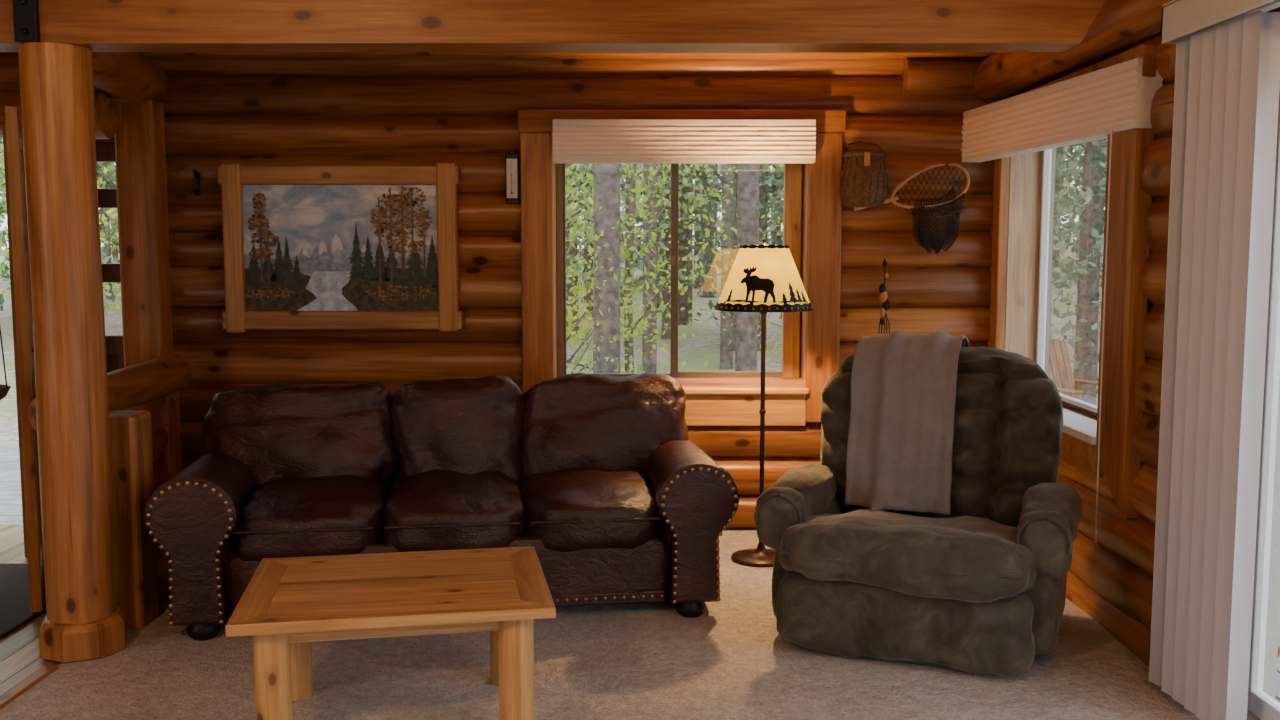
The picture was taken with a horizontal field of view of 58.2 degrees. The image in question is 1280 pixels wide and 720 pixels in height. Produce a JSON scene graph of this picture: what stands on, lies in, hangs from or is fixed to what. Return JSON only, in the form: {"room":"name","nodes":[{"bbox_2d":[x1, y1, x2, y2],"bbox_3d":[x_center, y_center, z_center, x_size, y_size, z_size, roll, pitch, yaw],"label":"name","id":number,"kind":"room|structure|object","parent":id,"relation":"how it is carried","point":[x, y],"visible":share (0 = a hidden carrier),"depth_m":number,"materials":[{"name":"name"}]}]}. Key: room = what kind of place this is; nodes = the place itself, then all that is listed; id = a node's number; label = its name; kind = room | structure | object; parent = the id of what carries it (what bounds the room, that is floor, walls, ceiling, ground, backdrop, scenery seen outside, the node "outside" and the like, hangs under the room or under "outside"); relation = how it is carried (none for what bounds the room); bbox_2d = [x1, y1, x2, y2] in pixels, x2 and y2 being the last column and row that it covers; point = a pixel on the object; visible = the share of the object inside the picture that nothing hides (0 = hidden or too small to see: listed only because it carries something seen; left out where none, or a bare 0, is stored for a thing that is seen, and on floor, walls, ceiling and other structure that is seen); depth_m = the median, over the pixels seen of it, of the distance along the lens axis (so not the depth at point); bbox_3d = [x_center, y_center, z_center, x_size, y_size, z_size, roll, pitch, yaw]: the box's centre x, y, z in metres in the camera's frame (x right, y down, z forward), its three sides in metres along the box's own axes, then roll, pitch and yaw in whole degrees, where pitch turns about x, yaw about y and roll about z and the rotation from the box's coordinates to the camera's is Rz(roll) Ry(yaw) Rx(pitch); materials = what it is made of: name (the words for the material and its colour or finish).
{"room":"cabin living room","nodes":[
{"label":"cabin living room","id":0,"kind":"room"},
{"bbox_2d":[0,52,119,557],"bbox_3d":[-3.500,-0.383,5.827,1.900,2.682,0.725,0,5,0],"label":"wall","id":1,"kind":"structure","parent":0,"point":[106,110],"depth_m":5.46,"materials":[{"name":"brown wood"}]},
{"bbox_2d":[4,106,42,612],"bbox_3d":[-2.617,-0.019,4.982,0.122,2.030,0.840,-3,6,-27],"label":"door","id":2,"kind":"structure","parent":1,"relation":"in","point":[25,350],"depth_m":4.61,"materials":[{"name":"brown wood"}]},
{"bbox_2d":[96,142,124,372],"bbox_3d":[-2.837,-0.111,6.102,0.365,2.060,0.050,0,5,0],"label":"door","id":3,"kind":"structure","parent":1,"relation":"in","point":[105,151],"depth_m":6.05,"materials":[{"name":"brown wood"}]},
{"bbox_2d":[28,355,190,549],"bbox_3d":[-2.295,0.522,5.138,0.367,0.972,1.510,-1,6,-12],"label":"wall","id":4,"kind":"structure","parent":0,"point":[144,385],"depth_m":5.31,"materials":[{"name":"brown wood"}]},
{"bbox_2d":[0,525,755,694],"bbox_3d":[-1.225,1.366,1.738,6.550,0.050,9.200,0,5,0],"label":"floor","id":5,"kind":"structure","parent":0,"point":[19,650],"depth_m":4.49,"materials":[{"name":"carpet"}]},
{"bbox_2d":[0,564,45,638],"bbox_3d":[-3.185,1.027,4.920,1.430,0.017,1.100,0,5,0],"label":"door mat","id":6,"kind":"object","parent":5,"relation":"on","point":[15,612],"visible":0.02,"depth_m":4.91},
{"bbox_2d":[0,665,58,709],"bbox_3d":[-2.110,1.435,0.639,0.060,0.022,7.000,0,5,0],"label":"trim","id":7,"kind":"structure","parent":5,"relation":"on","point":[11,694],"depth_m":3.94,"materials":[{"name":"brown wood"}]},
{"bbox_2d":[108,410,158,628],"bbox_3d":[-2.060,0.637,4.581,0.200,0.860,0.180,0,5,0],"label":"log post","id":8,"kind":"object","parent":5,"relation":"on","point":[130,431],"visible":0.51,"depth_m":4.51,"materials":[{"name":"brown wood"}]},
{"bbox_2d":[114,99,181,479],"bbox_3d":[-2.525,-0.188,5.904,0.230,2.250,0.190,0,5,0],"label":"log post","id":9,"kind":"object","parent":5,"relation":"on","point":[139,136],"visible":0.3,"depth_m":5.80,"materials":[{"name":"brown wood"}]},
{"bbox_2d":[92,52,167,104],"bbox_3d":[-2.354,-1.055,1.470,0.637,0.393,8.927,0,5,0],"label":"ceiling beam","id":10,"kind":"structure","parent":9,"relation":"on","point":[132,77],"depth_m":5.22,"materials":[{"name":"brown wood"}]},
{"bbox_2d":[0,531,1199,719],"bbox_3d":[-0.120,1.349,1.646,3.960,0.023,9.020,0,5,0],"label":"carpet","id":11,"kind":"object","parent":5,"relation":"on","point":[640,661],"visible":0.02,"depth_m":4.03,"materials":[{"name":"beige carpet"}]},
{"bbox_2d":[18,42,125,662],"bbox_3d":[-2.080,-0.013,4.198,0.286,2.203,0.286,2,6,22],"label":"log post","id":12,"kind":"object","parent":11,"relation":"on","point":[83,621],"visible":1,"depth_m":4.11,"materials":[{"name":"brown wood"}]},
{"bbox_2d":[225,546,555,719],"bbox_3d":[-0.762,0.920,3.644,0.920,0.450,0.710,-1,6,-10],"label":"coffee table","id":13,"kind":"object","parent":11,"relation":"on","point":[288,604],"visible":1,"depth_m":3.42,"materials":[{"name":"brown wood"}]},
{"bbox_2d":[144,372,738,640],"bbox_3d":[-0.801,0.549,4.967,2.280,0.938,1.046,-1,6,-8],"label":"leather sofa","id":14,"kind":"object","parent":11,"relation":"on","point":[604,476],"visible":0.97,"depth_m":4.68,"materials":[{"name":"brown leather"}]},
{"bbox_2d":[714,239,813,566],"bbox_3d":[0.585,0.197,5.484,0.474,1.539,0.474,0,5,0],"label":"floor lamp","id":15,"kind":"object","parent":11,"relation":"on","point":[764,278],"visible":0.98,"depth_m":5.30,"materials":[{"name":"beige fabric"}]},
{"bbox_2d":[754,347,1082,675],"bbox_3d":[1.098,0.513,4.473,1.195,1.104,1.221,2,6,23],"label":"recliner armchair","id":16,"kind":"object","parent":11,"relation":"on","point":[979,587],"visible":0.86,"depth_m":4.13,"materials":[{"name":"grey fabric"}]},
{"bbox_2d":[845,330,968,514],"bbox_3d":[1.102,0.232,4.764,0.437,0.707,0.710,2,6,23],"label":"throw blanket","id":17,"kind":"object","parent":16,"relation":"on","point":[901,433],"visible":0.96,"depth_m":4.62,"materials":[{"name":"grey fabric"}]},
{"bbox_2d":[143,52,994,58],"bbox_3d":[-0.325,-1.595,5.805,4.350,0.130,0.140,0,5,0],"label":"ceiling beam","id":18,"kind":"structure","parent":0,"point":[152,55],"depth_m":5.76,"materials":[{"name":"brown wood"}]},
{"bbox_2d":[151,59,1012,528],"bbox_3d":[-0.280,-0.396,6.099,4.680,2.652,0.268,0,5,0],"label":"wall","id":19,"kind":"structure","parent":0,"point":[463,112],"depth_m":5.96,"materials":[{"name":"brown wood"}]},
{"bbox_2d":[193,170,200,195],"bbox_3d":[-2.280,-0.911,5.905,0.024,0.130,0.057,0,5,0],"label":"coat hook","id":20,"kind":"object","parent":19,"relation":"attached to","point":[196,174],"visible":1,"depth_m":5.92,"materials":[{"name":"black metal"}]},
{"bbox_2d":[217,162,462,332],"bbox_3d":[-1.540,-0.576,5.925,1.236,0.871,0.065,0,5,0],"label":"framed painting","id":21,"kind":"object","parent":19,"relation":"attached to","point":[306,247],"visible":1,"depth_m":5.92,"materials":[{"name":"paint"}]},
{"bbox_2d":[505,149,518,203],"bbox_3d":[-0.655,-0.940,5.890,0.068,0.280,0.045,0,5,0],"label":"thermometer","id":22,"kind":"object","parent":19,"relation":"attached to","point":[512,158],"visible":1,"depth_m":5.88,"materials":[{"name":"white paint"}]},
{"bbox_2d":[518,109,846,425],"bbox_3d":[0.215,-0.479,6.092,1.680,1.635,0.340,0,5,0],"label":"window","id":23,"kind":"structure","parent":19,"relation":"in","point":[812,200],"depth_m":5.98,"materials":[{"name":"brown wood"}]},
{"bbox_2d":[552,119,815,163],"bbox_3d":[0.223,-1.108,5.834,1.325,0.215,0.097,0,5,0],"label":"window blind","id":24,"kind":"object","parent":23,"relation":"attached to","point":[575,141],"visible":1,"depth_m":5.79,"materials":[{"name":"fabric"}]},
{"bbox_2d":[839,141,887,206],"bbox_3d":[1.140,-0.946,5.846,0.249,0.337,0.151,0,5,0],"label":"wicker creel","id":25,"kind":"object","parent":19,"relation":"attached to","point":[864,174],"visible":0.99,"depth_m":5.80,"materials":[{"name":"brown wicker"}]},
{"bbox_2d":[878,258,889,333],"bbox_3d":[1.262,-0.331,5.935,0.063,0.390,0.033,0,5,0],"label":"hanging lure","id":26,"kind":"object","parent":19,"relation":"hanging from","point":[883,296],"visible":1,"depth_m":5.93,"materials":[{"name":"black wood"}]},
{"bbox_2d":[853,162,969,253],"bbox_3d":[1.383,-0.772,5.842,0.594,0.470,0.072,0,5,0],"label":"net","id":27,"kind":"object","parent":19,"relation":"attached to","point":[921,238],"visible":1,"depth_m":5.85,"materials":[{"name":"black fabric"}]},
{"bbox_2d":[987,7,1279,666],"bbox_3d":[1.950,0.050,1.612,0.286,2.854,9.200,0,5,0],"label":"wall","id":28,"kind":"structure","parent":0,"point":[1110,579],"depth_m":4.24,"materials":[{"name":"brown wood"}]},
{"bbox_2d":[989,44,1156,517],"bbox_3d":[1.935,-0.354,5.074,0.290,1.740,1.730,0,5,0],"label":"window","id":29,"kind":"structure","parent":28,"relation":"in","point":[1024,184],"depth_m":4.54,"materials":[{"name":"brown wood"}]},
{"bbox_2d":[961,58,1162,542],"bbox_3d":[1.749,-0.261,5.043,0.124,1.820,1.649,-1,5,-6],"label":"window blind","id":30,"kind":"object","parent":29,"relation":"attached to","point":[1095,105],"visible":0.94,"depth_m":4.65,"materials":[{"name":"fabric"}]},
{"bbox_2d":[1149,0,1279,719],"bbox_3d":[1.790,0.241,0.998,0.180,2.260,5.740,0,5,0],"label":"vertical blind","id":31,"kind":"object","parent":28,"relation":"attached to","point":[1227,67],"visible":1,"depth_m":3.52,"materials":[{"name":"plastic"}]},
{"bbox_2d":[1247,88,1279,719],"bbox_3d":[1.940,0.346,0.847,0.200,2.150,5.620,0,5,0],"label":"door","id":32,"kind":"structure","parent":28,"relation":"in","point":[1262,704],"depth_m":3.57,"materials":[{"name":"white paint"}]},
{"bbox_3d":[-1.200,-1.312,1.432,6.800,0.060,9.500,0,5,0],"label":"ceiling","id":33,"kind":"structure","parent":0,"visible":0},
{"bbox_2d":[0,326,10,399],"bbox_3d":[-2.740,-0.681,4.707,0.220,1.740,0.220,0,5,0],"label":"hanging basket","id":34,"kind":"object","parent":33,"relation":"hanging from","point":[4,389],"visible":1,"depth_m":4.77,"materials":[{"name":"wicker"}]},
{"bbox_2d":[0,0,1104,51],"bbox_3d":[-1.370,-1.278,4.047,6.060,0.345,0.220,0,5,0],"label":"ceiling beam","id":35,"kind":"structure","parent":33,"relation":"attached to","point":[95,25],"depth_m":3.99,"materials":[{"name":"brown wood"}]},
{"bbox_2d":[901,0,1171,99],"bbox_3d":[1.635,-1.347,4.892,0.570,0.232,2.196,0,5,0],"label":"ceiling beam","id":36,"kind":"structure","parent":33,"relation":"attached to","point":[1119,24],"depth_m":5.14,"materials":[{"name":"brown wood"}]},
{"label":"outside","id":37,"kind":"structure","parent":0,"visible":0},
{"bbox_2d":[0,239,1279,635],"bbox_3d":[10.000,-1.349,19.962,100.000,3.160,100.000,0,5,0],"label":"ground","id":38,"kind":"structure","parent":37,"point":[695,360],"depth_m":17.91,"materials":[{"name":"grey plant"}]},
{"bbox_2d":[0,138,1107,405],"bbox_3d":[4.187,-9.165,22.270,68.114,18.806,42.211,3,6,30],"label":"forest trees","id":39,"kind":"object","parent":38,"relation":"on","point":[1088,203],"visible":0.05,"depth_m":12.72,"materials":[{"name":"green plant"}]},
{"bbox_2d":[0,446,1279,702],"bbox_3d":[0.877,1.177,4.501,7.084,0.040,15.703,-5,8,-44],"label":"deck","id":40,"kind":"object","parent":38,"relation":"on","point":[10,479],"visible":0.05,"depth_m":7.56,"materials":[{"name":"wood"}]},
{"bbox_2d":[583,164,767,372],"bbox_3d":[0.185,-5.263,15.890,7.153,12.025,15.992,1,6,13],"label":"trunks","id":41,"kind":"object","parent":38,"relation":"on","point":[606,189],"visible":0.07,"depth_m":11.21,"materials":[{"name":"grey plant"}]},
{"bbox_2d":[1049,336,1097,400],"bbox_3d":[3.964,0.317,10.536,0.860,1.018,0.760,-3,6,-29],"label":"chair","id":42,"kind":"object","parent":38,"relation":"on","point":[1060,369],"visible":0.23,"depth_m":10.82,"materials":[{"name":"brown wood"}]}
]}

